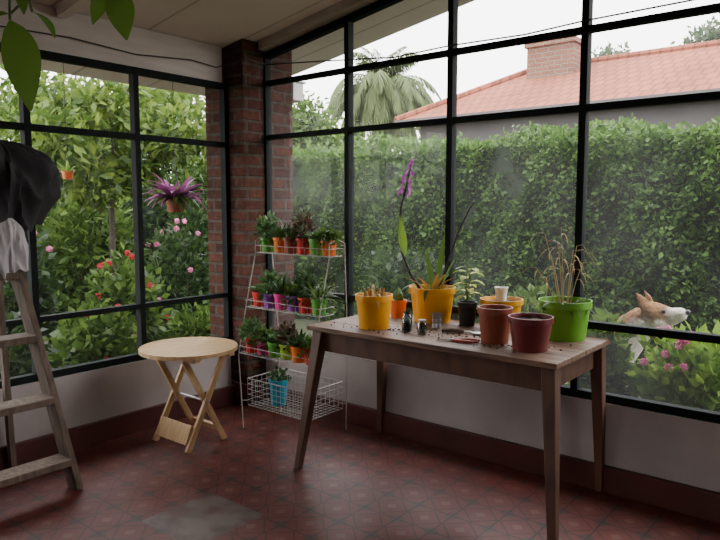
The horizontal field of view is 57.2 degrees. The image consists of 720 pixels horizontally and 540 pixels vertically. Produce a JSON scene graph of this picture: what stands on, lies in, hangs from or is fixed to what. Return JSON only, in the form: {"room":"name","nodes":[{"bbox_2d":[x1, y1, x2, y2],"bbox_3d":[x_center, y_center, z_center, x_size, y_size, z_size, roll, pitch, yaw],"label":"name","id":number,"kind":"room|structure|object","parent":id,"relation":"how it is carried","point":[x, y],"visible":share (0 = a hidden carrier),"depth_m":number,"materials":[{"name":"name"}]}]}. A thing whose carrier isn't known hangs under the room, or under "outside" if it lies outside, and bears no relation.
{"room":"sunroom","nodes":[
{"label":"sunroom","id":0,"kind":"room"},
{"bbox_2d":[0,356,230,446],"bbox_3d":[-2.542,0.020,2.691,0.200,2.200,4.960,4,7,39],"label":"wall","id":1,"kind":"structure","parent":0,"point":[86,397],"depth_m":3.90,"materials":[{"name":"paint"}]},
{"bbox_2d":[0,0,221,82],"bbox_3d":[-2.538,-1.194,2.570,0.120,0.250,4.960,4,7,39],"label":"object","id":2,"kind":"structure","parent":1,"relation":"attached to","point":[79,26],"depth_m":3.85,"materials":[{"name":"white paint"}]},
{"bbox_2d":[0,42,232,388],"bbox_3d":[-1.755,-0.281,3.543,0.050,1.775,2.670,4,7,39],"label":"window","id":3,"kind":"structure","parent":1,"relation":"in","point":[25,126],"depth_m":3.99,"materials":[{"name":"black metal"}]},
{"bbox_2d":[0,385,235,470],"bbox_3d":[-2.440,1.056,2.734,0.030,0.130,5.000,4,7,39],"label":"baseboard","id":4,"kind":"structure","parent":1,"relation":"attached to","point":[93,433],"depth_m":3.90,"materials":[{"name":"red paint"}]},
{"bbox_2d":[0,0,474,95],"bbox_3d":[-0.401,-1.635,1.299,6.650,1.177,5.950,4,7,39],"label":"ceiling","id":5,"kind":"structure","parent":0,"point":[222,23],"depth_m":4.18,"materials":[{"name":"white paint"}]},
{"bbox_2d":[56,65,76,178],"bbox_3d":[-1.958,-0.994,4.412,0.189,0.765,0.173,4,7,39],"label":"hanging plant","id":6,"kind":"object","parent":5,"relation":"hanging from","point":[66,173],"visible":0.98,"depth_m":4.41,"materials":[{"name":"green plant"}]},
{"bbox_2d":[0,0,134,110],"bbox_3d":[-0.819,-0.981,1.677,0.458,1.139,0.206,-1,6,-10],"label":"hanging plant","id":7,"kind":"object","parent":5,"relation":"hanging from","point":[20,53],"visible":1,"depth_m":1.72,"materials":[{"name":"green plant"}]},
{"bbox_2d":[56,0,90,18],"bbox_3d":[-0.315,-1.580,0.717,5.590,0.980,2.800,4,7,39],"label":"trim","id":8,"kind":"structure","parent":5,"relation":"attached to","point":[65,9],"depth_m":3.49,"materials":[{"name":"beige wood"}]},
{"bbox_2d":[142,82,206,211],"bbox_3d":[-1.446,-0.940,5.069,0.541,1.000,0.549,-3,6,-26],"label":"hanging plant","id":9,"kind":"object","parent":5,"relation":"hanging from","point":[175,198],"visible":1,"depth_m":5.05,"materials":[{"name":"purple plant"}]},
{"bbox_2d":[292,81,305,102],"bbox_3d":[-0.491,-1.298,4.813,0.150,0.145,0.135,4,7,39],"label":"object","id":10,"kind":"object","parent":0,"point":[297,87],"visible":0.41,"depth_m":4.76,"materials":[{"name":"white paint"}]},
{"bbox_2d":[0,401,719,539],"bbox_3d":[-0.259,1.316,1.243,6.000,0.100,5.600,4,7,39],"label":"floor","id":11,"kind":"structure","parent":0,"point":[356,482],"depth_m":3.14,"materials":[{"name":"tile"}]},
{"bbox_2d":[0,272,82,489],"bbox_3d":[-1.752,0.268,3.068,0.526,1.656,0.631,4,7,39],"label":"step ladder","id":12,"kind":"object","parent":11,"relation":"on","point":[65,460],"visible":0.88,"depth_m":3.18,"materials":[{"name":"brown wood"}]},
{"bbox_2d":[0,218,28,281],"bbox_3d":[-1.701,-0.106,3.143,0.199,0.316,0.207,4,7,39],"label":"cloth bag","id":13,"kind":"object","parent":12,"relation":"hanging from","point":[14,249],"visible":0.88,"depth_m":3.10,"materials":[{"name":"white fabric"}]},
{"bbox_2d":[0,140,60,244],"bbox_3d":[-1.772,-0.323,3.184,0.387,0.612,0.594,4,7,33],"label":"jacket","id":14,"kind":"object","parent":12,"relation":"hanging from","point":[30,180],"visible":0.98,"depth_m":3.15,"materials":[{"name":"black fabric"}]},
{"bbox_2d":[138,337,237,452],"bbox_3d":[-1.000,0.730,3.883,0.558,0.572,0.560,4,7,39],"label":"folding table","id":15,"kind":"object","parent":11,"relation":"on","point":[188,350],"visible":1,"depth_m":3.82,"materials":[{"name":"brown wood"}]},
{"bbox_2d":[238,238,346,429],"bbox_3d":[-0.426,0.394,4.060,0.637,1.185,0.382,4,7,39],"label":"rack","id":16,"kind":"object","parent":11,"relation":"on","point":[329,249],"visible":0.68,"depth_m":4.02,"materials":[{"name":"metal"}]},
{"bbox_2d":[238,315,265,352],"bbox_3d":[-0.675,0.402,4.153,0.179,0.230,0.200,-1,6,-12],"label":"potted plant","id":17,"kind":"object","parent":16,"relation":"on","point":[248,324],"visible":0.62,"depth_m":4.13,"materials":[{"name":"plant"}]},
{"bbox_2d":[248,284,268,306],"bbox_3d":[-0.627,0.156,4.187,0.186,0.144,0.194,2,6,23],"label":"potted plant","id":18,"kind":"object","parent":16,"relation":"on","point":[255,293],"visible":0.44,"depth_m":4.16,"materials":[{"name":"plastic"}]},
{"bbox_2d":[250,326,273,354],"bbox_3d":[-0.595,0.435,4.093,0.158,0.176,0.179,-2,6,-19],"label":"potted plant","id":19,"kind":"object","parent":16,"relation":"on","point":[261,343],"visible":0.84,"depth_m":4.07,"materials":[{"name":"green plant"}]},
{"bbox_2d":[253,211,279,251],"bbox_3d":[-0.588,-0.249,4.210,0.180,0.266,0.175,-3,6,-25],"label":"potted plant","id":20,"kind":"object","parent":16,"relation":"on","point":[266,240],"visible":0.79,"depth_m":4.18,"materials":[{"name":"plant"}]},
{"bbox_2d":[255,268,283,307],"bbox_3d":[-0.562,0.111,4.110,0.198,0.249,0.163,0,6,3],"label":"potted plant","id":21,"kind":"object","parent":16,"relation":"on","point":[266,294],"visible":0.77,"depth_m":4.09,"materials":[{"name":"plant"}]},
{"bbox_2d":[258,333,286,357],"bbox_3d":[-0.509,0.455,4.046,0.164,0.145,0.196,4,7,39],"label":"potted plant","id":22,"kind":"object","parent":16,"relation":"on","point":[271,337],"visible":0.71,"depth_m":4.00,"materials":[{"name":"plastic"}]},
{"bbox_2d":[262,221,293,252],"bbox_3d":[-0.501,-0.215,4.151,0.265,0.210,0.273,4,7,34],"label":"potted plant","id":23,"kind":"object","parent":16,"relation":"on","point":[275,232],"visible":0.57,"depth_m":4.12,"materials":[{"name":"plant"}]},
{"bbox_2d":[266,365,290,405],"bbox_3d":[-0.508,0.713,4.133,0.149,0.257,0.167,-4,7,-38],"label":"potted plant","id":24,"kind":"object","parent":16,"relation":"on","point":[282,379],"visible":0.98,"depth_m":4.10,"materials":[{"name":"plastic"}]},
{"bbox_2d":[263,272,293,309],"bbox_3d":[-0.475,0.122,4.045,0.286,0.239,0.254,-4,7,-33],"label":"potted plant","id":25,"kind":"object","parent":16,"relation":"on","point":[279,288],"visible":0.64,"depth_m":4.01,"materials":[{"name":"plant"}]},
{"bbox_2d":[239,344,326,366],"bbox_3d":[-0.478,0.513,4.007,0.634,0.049,0.128,4,7,39],"label":"wire shelf","id":26,"kind":"object","parent":16,"relation":"attached to","point":[240,344],"depth_m":3.99,"materials":[{"name":"white metal"}]},
{"bbox_2d":[273,321,298,359],"bbox_3d":[-0.439,0.415,3.970,0.168,0.241,0.178,-1,6,-9],"label":"potted plant","id":27,"kind":"object","parent":16,"relation":"on","point":[284,347],"visible":0.85,"depth_m":3.94,"materials":[{"name":"plant"}]},
{"bbox_2d":[246,298,333,316],"bbox_3d":[-0.437,0.225,4.029,0.634,0.049,0.128,4,7,39],"label":"wire shelf","id":28,"kind":"object","parent":16,"relation":"attached to","point":[247,299],"depth_m":3.92,"materials":[{"name":"white metal"}]},
{"bbox_2d":[273,220,309,253],"bbox_3d":[-0.424,-0.214,4.069,0.302,0.224,0.303,1,6,11],"label":"potted plant","id":29,"kind":"object","parent":16,"relation":"on","point":[287,237],"visible":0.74,"depth_m":4.05,"materials":[{"name":"green plant"}]},
{"bbox_2d":[280,281,306,311],"bbox_3d":[-0.400,0.155,3.991,0.171,0.183,0.182,3,6,31],"label":"potted plant","id":30,"kind":"object","parent":16,"relation":"on","point":[287,295],"visible":0.59,"depth_m":3.96,"materials":[{"name":"green plant"}]},
{"bbox_2d":[242,368,345,419],"bbox_3d":[-0.420,0.762,4.101,0.583,0.174,0.364,4,7,39],"label":"basket","id":31,"kind":"object","parent":16,"relation":"on","point":[252,379],"depth_m":4.02,"materials":[{"name":"metal"}]},
{"bbox_2d":[281,328,310,362],"bbox_3d":[-0.362,0.445,3.889,0.236,0.196,0.234,1,6,8],"label":"potted plant","id":32,"kind":"object","parent":16,"relation":"on","point":[294,346],"visible":0.7,"depth_m":3.87,"materials":[{"name":"plastic"}]},
{"bbox_2d":[255,245,342,257],"bbox_3d":[-0.384,-0.120,4.062,0.634,0.049,0.128,4,7,39],"label":"wire shelf","id":33,"kind":"object","parent":16,"relation":"attached to","point":[329,249],"depth_m":4.01,"materials":[{"name":"white metal"}]},
{"bbox_2d":[290,207,316,253],"bbox_3d":[-0.342,-0.243,4.020,0.178,0.290,0.172,5,7,41],"label":"potted plant","id":34,"kind":"object","parent":16,"relation":"on","point":[302,242],"visible":0.86,"depth_m":3.99,"materials":[{"name":"plant"}]},
{"bbox_2d":[297,336,311,364],"bbox_3d":[-0.278,0.456,3.836,0.160,0.184,0.173,3,7,32],"label":"potted plant","id":35,"kind":"object","parent":16,"relation":"on","point":[305,345],"visible":0.44,"depth_m":3.80,"materials":[{"name":"green plant"}]},
{"bbox_2d":[291,268,319,313],"bbox_3d":[-0.325,0.116,3.928,0.180,0.273,0.176,-3,6,-29],"label":"potted plant","id":36,"kind":"object","parent":16,"relation":"on","point":[306,303],"visible":0.84,"depth_m":3.89,"materials":[{"name":"plant"}]},
{"bbox_2d":[304,231,324,254],"bbox_3d":[-0.253,-0.165,3.965,0.193,0.146,0.183,-1,6,-5],"label":"potted plant","id":37,"kind":"object","parent":16,"relation":"on","point":[313,240],"visible":0.62,"depth_m":3.93,"materials":[{"name":"plastic"}]},
{"bbox_2d":[294,279,339,314],"bbox_3d":[-0.247,0.155,3.848,0.322,0.212,0.321,-3,6,-30],"label":"potted plant","id":38,"kind":"object","parent":16,"relation":"on","point":[316,299],"visible":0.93,"depth_m":3.83,"materials":[{"name":"green plant"}]},
{"bbox_2d":[316,226,344,255],"bbox_3d":[-0.182,-0.174,3.898,0.178,0.176,0.176,-2,6,-24],"label":"potted plant","id":39,"kind":"object","parent":16,"relation":"on","point":[330,235],"visible":0.94,"depth_m":3.86,"materials":[{"name":"green plant"}]},
{"bbox_2d":[294,312,610,539],"bbox_3d":[0.445,0.692,3.300,1.442,0.754,0.754,4,7,39],"label":"work table","id":40,"kind":"object","parent":11,"relation":"on","point":[545,372],"visible":0.79,"depth_m":3.08,"materials":[{"name":"brown wood"}]},
{"bbox_2d":[355,284,393,329],"bbox_3d":[0.075,0.191,3.425,0.204,0.219,0.196,5,8,43],"label":"flowerpot","id":41,"kind":"object","parent":40,"relation":"on","point":[373,307],"visible":1,"depth_m":3.36,"materials":[{"name":"plastic"}]},
{"bbox_2d":[391,287,406,317],"bbox_3d":[0.217,0.183,3.755,0.100,0.170,0.100,-3,6,-31],"label":"potted plant","id":42,"kind":"object","parent":40,"relation":"on","point":[398,305],"visible":0.93,"depth_m":3.72,"materials":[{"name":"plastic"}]},
{"bbox_2d":[402,311,411,331],"bbox_3d":[0.238,0.259,3.337,0.055,0.100,0.055,4,7,39],"label":"glass jar","id":43,"kind":"object","parent":40,"relation":"on","point":[406,325],"visible":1,"depth_m":3.32,"materials":[{"name":"clear glass"}]},
{"bbox_2d":[417,319,426,334],"bbox_3d":[0.307,0.280,3.260,0.049,0.073,0.049,4,7,39],"label":"glass jar","id":44,"kind":"object","parent":40,"relation":"on","point":[419,320],"visible":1,"depth_m":3.25,"materials":[{"name":"glass"}]},
{"bbox_2d":[397,158,475,323],"bbox_3d":[0.414,-0.160,3.579,0.428,0.887,0.321,0,6,0],"label":"potted orchid","id":45,"kind":"object","parent":40,"relation":"on","point":[435,296],"visible":0.98,"depth_m":3.57,"materials":[{"name":"plastic"}]},
{"bbox_2d":[432,312,442,328],"bbox_3d":[0.399,0.262,3.420,0.057,0.078,0.057,4,7,39],"label":"tin can","id":46,"kind":"object","parent":40,"relation":"on","point":[436,316],"visible":1,"depth_m":3.40,"materials":[{"name":"metal"}]},
{"bbox_2d":[331,321,571,350],"bbox_3d":[0.391,0.314,3.253,1.229,0.008,0.353,4,7,39],"label":"crumbs","id":47,"kind":"object","parent":40,"relation":"on","point":[357,321],"visible":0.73,"depth_m":3.23,"materials":[{"name":"brown soil"}]},
{"bbox_2d":[437,338,479,343],"bbox_3d":[0.454,0.326,3.074,0.202,0.016,0.072,2,6,19],"label":"pruning shears","id":48,"kind":"object","parent":40,"relation":"on","point":[460,340],"visible":1,"depth_m":3.06,"materials":[{"name":"metal"}]},
{"bbox_2d":[442,328,479,333],"bbox_3d":[0.531,0.303,3.256,0.255,0.024,0.048,2,6,19],"label":"trowel","id":49,"kind":"object","parent":40,"relation":"on","point":[450,330],"visible":0.94,"depth_m":3.27,"materials":[{"name":"metal"}]},
{"bbox_2d":[452,267,484,325],"bbox_3d":[0.572,0.138,3.496,0.174,0.310,0.196,0,6,5],"label":"potted plant","id":50,"kind":"object","parent":40,"relation":"on","point":[466,308],"visible":1,"depth_m":3.47,"materials":[{"name":"plastic"}]},
{"bbox_2d":[477,304,512,344],"bbox_3d":[0.626,0.253,3.063,0.162,0.165,0.162,4,7,39],"label":"flowerpot","id":51,"kind":"object","parent":40,"relation":"on","point":[493,318],"visible":0.98,"depth_m":3.01,"materials":[{"name":"plastic"}]},
{"bbox_2d":[480,296,522,312],"bbox_3d":[0.744,0.223,3.474,0.224,0.145,0.224,2,6,24],"label":"flowerpot","id":52,"kind":"object","parent":40,"relation":"on","point":[515,302],"visible":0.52,"depth_m":3.41,"materials":[{"name":"plastic"}]},
{"bbox_2d":[494,286,507,301],"bbox_3d":[0.745,0.127,3.482,0.072,0.073,0.072,4,7,39],"label":"cup","id":53,"kind":"object","parent":52,"relation":"on","point":[501,291],"visible":0.99,"depth_m":3.46,"materials":[{"name":"white plastic"}]},
{"bbox_2d":[508,313,553,352],"bbox_3d":[0.750,0.277,2.904,0.196,0.148,0.196,-2,6,-19],"label":"flowerpot","id":54,"kind":"object","parent":40,"relation":"on","point":[530,332],"visible":1,"depth_m":2.84,"materials":[{"name":"plastic"}]},
{"bbox_2d":[520,226,602,341],"bbox_3d":[0.954,0.061,3.117,0.421,0.536,0.291,0,6,0],"label":"potted plant","id":55,"kind":"object","parent":40,"relation":"on","point":[570,314],"visible":0.98,"depth_m":3.08,"materials":[{"name":"green plant"}]},
{"bbox_2d":[391,299,406,317],"bbox_3d":[0.217,0.218,3.758,0.100,0.100,0.100,-3,6,-31],"label":"pot","id":56,"kind":"object","parent":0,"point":[398,306],"depth_m":3.72,"materials":[{"name":"orange plastic"}]},
{"bbox_2d":[266,351,719,492],"bbox_3d":[1.492,-0.532,2.949,5.440,3.250,0.200,4,7,39],"label":"wall","id":57,"kind":"structure","parent":0,"point":[683,450],"depth_m":3.45,"materials":[{"name":"paint"}]},
{"bbox_2d":[205,38,293,383],"bbox_3d":[-0.787,-0.432,4.761,0.400,2.700,0.460,4,7,39],"label":"brick pillar","id":58,"kind":"structure","parent":57,"relation":"attached to","point":[244,78],"depth_m":4.58,"materials":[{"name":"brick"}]},
{"bbox_2d":[231,379,267,405],"bbox_3d":[-0.787,0.837,4.884,0.440,0.150,0.500,4,7,39],"label":"trim","id":59,"kind":"structure","parent":57,"relation":"attached to","point":[245,391],"depth_m":4.61,"materials":[{"name":"red paint"}]},
{"bbox_2d":[257,0,377,51],"bbox_3d":[1.442,-1.791,2.732,5.410,0.950,0.090,4,7,39],"label":"trim","id":60,"kind":"structure","parent":57,"relation":"attached to","point":[342,8],"depth_m":4.13,"materials":[{"name":"beige wood"}]},
{"bbox_2d":[263,0,719,423],"bbox_3d":[1.077,-0.720,3.191,4.485,2.717,0.050,4,7,39],"label":"window","id":61,"kind":"structure","parent":57,"relation":"in","point":[587,28],"depth_m":3.58,"materials":[{"name":"black metal"}]},
{"bbox_2d":[0,0,694,67],"bbox_3d":[-0.401,-1.174,2.650,3.086,0.123,2.570,4,7,39],"label":"cable","id":62,"kind":"object","parent":61,"relation":"attached to","point":[684,1],"visible":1,"depth_m":3.60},
{"bbox_2d":[265,384,719,523],"bbox_3d":[1.435,1.030,2.998,5.400,0.130,0.030,4,7,39],"label":"baseboard","id":63,"kind":"structure","parent":57,"relation":"attached to","point":[686,499],"depth_m":3.44,"materials":[{"name":"red paint"}]},
{"label":"outside","id":64,"kind":"structure","parent":0,"visible":0},
{"bbox_2d":[670,13,719,44],"bbox_3d":[13.253,-5.113,23.913,4.455,8.321,3.019,2,6,23],"label":"tree","id":65,"kind":"object","parent":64,"point":[711,33],"visible":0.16,"depth_m":23.55,"materials":[{"name":"green plant"}]},
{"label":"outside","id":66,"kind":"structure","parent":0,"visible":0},
{"bbox_2d":[44,296,642,397],"bbox_3d":[-0.155,0.939,5.647,24.400,0.200,18.000,4,7,39],"label":"ground","id":67,"kind":"structure","parent":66,"point":[300,322],"depth_m":7.72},
{"bbox_2d":[7,232,50,328],"bbox_3d":[-3.397,-0.002,5.923,1.160,1.906,1.179,-2,6,-19],"label":"shrub","id":68,"kind":"object","parent":67,"relation":"on","point":[45,261],"visible":0.02,"depth_m":6.14,"materials":[{"name":"green plant"}]},
{"bbox_2d":[0,311,61,378],"bbox_3d":[-2.280,0.598,4.121,0.844,0.886,0.823,4,7,39],"label":"shrub","id":69,"kind":"object","parent":67,"relation":"on","point":[19,356],"visible":0.24,"depth_m":4.09,"materials":[{"name":"green plant"}]},
{"bbox_2d":[2,224,66,371],"bbox_3d":[-2.698,0.231,5.178,0.787,1.457,0.763,4,7,39],"label":"flowering shrub","id":70,"kind":"object","parent":67,"relation":"on","point":[50,296],"visible":0.21,"depth_m":5.20,"materials":[{"name":"green plant"}]},
{"bbox_2d":[0,74,129,158],"bbox_3d":[-6.205,-1.931,9.619,3.092,4.757,5.643,4,7,35],"label":"tree","id":71,"kind":"object","parent":67,"relation":"on","point":[79,79],"visible":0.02,"depth_m":10.46,"materials":[{"name":"green plant"}]},
{"bbox_2d":[36,170,149,327],"bbox_3d":[-3.184,-0.281,7.697,1.327,2.081,1.528,4,7,39],"label":"shrub","id":72,"kind":"object","parent":67,"relation":"on","point":[66,237],"visible":0.52,"depth_m":7.47,"materials":[{"name":"green plant"}]},
{"bbox_2d":[0,136,185,306],"bbox_3d":[-3.998,-0.660,8.937,1.251,2.554,7.418,4,7,39],"label":"shrub","id":73,"kind":"object","parent":67,"relation":"on","point":[150,214],"visible":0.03,"depth_m":9.62,"materials":[{"name":"green plant"}]},
{"bbox_2d":[43,298,146,368],"bbox_3d":[-1.887,0.605,4.740,0.761,0.784,0.737,0,6,3],"label":"flowering shrub","id":74,"kind":"object","parent":67,"relation":"on","point":[100,339],"visible":0.45,"depth_m":4.62,"materials":[{"name":"green plant"}]},
{"bbox_2d":[0,64,206,293],"bbox_3d":[-2.515,-0.762,7.035,2.167,2.923,2.869,4,7,39],"label":"tree","id":75,"kind":"object","parent":67,"relation":"on","point":[88,106],"visible":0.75,"depth_m":6.52,"materials":[{"name":"green plant"}]},
{"bbox_2d":[78,242,172,351],"bbox_3d":[-1.976,0.345,5.508,0.919,1.165,0.756,4,7,39],"label":"geranium","id":76,"kind":"object","parent":67,"relation":"on","point":[107,286],"visible":0.44,"depth_m":5.39,"materials":[{"name":"green plant"}]},
{"bbox_2d":[45,79,205,185],"bbox_3d":[-4.750,-2.344,14.017,3.333,4.730,5.289,4,7,39],"label":"tree","id":77,"kind":"object","parent":67,"relation":"on","point":[169,171],"visible":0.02,"depth_m":13.50,"materials":[{"name":"green plant"}]},
{"bbox_2d":[133,217,209,339],"bbox_3d":[-1.778,0.163,6.416,0.894,1.360,0.833,4,7,39],"label":"flowering shrub","id":78,"kind":"object","parent":67,"relation":"on","point":[169,267],"visible":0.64,"depth_m":6.29,"materials":[{"name":"green plant"}]},
{"bbox_2d":[152,182,209,310],"bbox_3d":[-1.931,-0.175,7.980,1.177,1.776,1.187,4,7,39],"label":"shrub","id":79,"kind":"object","parent":67,"relation":"on","point":[203,227],"visible":0.15,"depth_m":7.77,"materials":[{"name":"green plant"}]},
{"bbox_2d":[158,290,209,339],"bbox_3d":[-1.257,0.557,5.268,0.718,0.766,0.726,-2,6,-20],"label":"shrub","id":80,"kind":"object","parent":67,"relation":"on","point":[193,326],"visible":0.2,"depth_m":5.17,"materials":[{"name":"green plant"}]},
{"bbox_2d":[296,103,367,145],"bbox_3d":[-1.682,-2.736,19.454,4.569,4.464,2.745,1,6,10],"label":"tree","id":81,"kind":"object","parent":67,"relation":"on","point":[302,103],"visible":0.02,"depth_m":19.06,"materials":[{"name":"green plant"}]},
{"bbox_2d":[292,89,379,150],"bbox_3d":[-1.219,-2.009,14.726,3.609,3.930,2.270,0,6,4],"label":"tree","id":82,"kind":"object","parent":67,"relation":"on","point":[303,120],"visible":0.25,"depth_m":14.24,"materials":[{"name":"green plant"}]},
{"bbox_2d":[323,46,440,147],"bbox_3d":[0.942,-4.727,26.153,4.913,7.533,4.743,-5,7,-39],"label":"palm tree","id":83,"kind":"object","parent":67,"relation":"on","point":[381,95],"visible":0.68,"depth_m":24.72,"materials":[{"name":"green plant"}]},
{"bbox_2d":[341,243,459,315],"bbox_3d":[0.377,0.345,5.664,1.037,1.182,0.942,4,7,39],"label":"shrub","id":84,"kind":"object","parent":67,"relation":"on","point":[387,281],"visible":0.18,"depth_m":5.56,"materials":[{"name":"green plant"}]},
{"bbox_2d":[168,111,719,368],"bbox_3d":[1.667,-0.326,6.504,10.532,2.287,1.319,4,7,39],"label":"hedge","id":85,"kind":"object","parent":67,"relation":"on","point":[653,208],"visible":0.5,"depth_m":6.06,"materials":[{"name":"green plant"}]},
{"bbox_2d":[507,283,570,313],"bbox_3d":[1.371,0.520,5.356,0.992,0.864,0.745,4,7,39],"label":"shrub","id":86,"kind":"object","parent":67,"relation":"on","point":[526,306],"visible":0.05,"depth_m":5.31,"materials":[{"name":"green plant"}]},
{"bbox_2d":[394,36,719,151],"bbox_3d":[8.584,-2.356,12.431,15.319,5.050,6.109,4,7,39],"label":"house","id":87,"kind":"structure","parent":67,"relation":"on","point":[551,78],"depth_m":13.41,"materials":[{"name":"tile"}]},
{"bbox_2d":[563,307,636,396],"bbox_3d":[1.353,0.654,3.700,0.450,0.897,0.442,4,7,39],"label":"shrub","id":88,"kind":"object","parent":67,"relation":"on","point":[619,353],"visible":0.21,"depth_m":3.60,"materials":[{"name":"green plant"}]},
{"bbox_2d":[591,41,632,57],"bbox_3d":[10.048,-5.128,26.566,3.426,7.838,2.522,4,7,39],"label":"tree","id":89,"kind":"object","parent":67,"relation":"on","point":[608,49],"visible":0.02,"depth_m":25.89,"materials":[{"name":"green plant"}]},
{"bbox_2d":[565,290,690,383],"bbox_3d":[1.422,0.542,4.201,1.224,0.873,0.430,4,7,35],"label":"dog","id":90,"kind":"object","parent":67,"relation":"on","point":[650,313],"visible":0.16,"depth_m":3.86},
{"bbox_2d":[622,320,719,411],"bbox_3d":[1.746,0.684,3.441,0.798,0.901,0.588,4,7,39],"label":"flowering shrub","id":91,"kind":"object","parent":67,"relation":"on","point":[688,375],"visible":0.5,"depth_m":3.36,"materials":[{"name":"green plant"}]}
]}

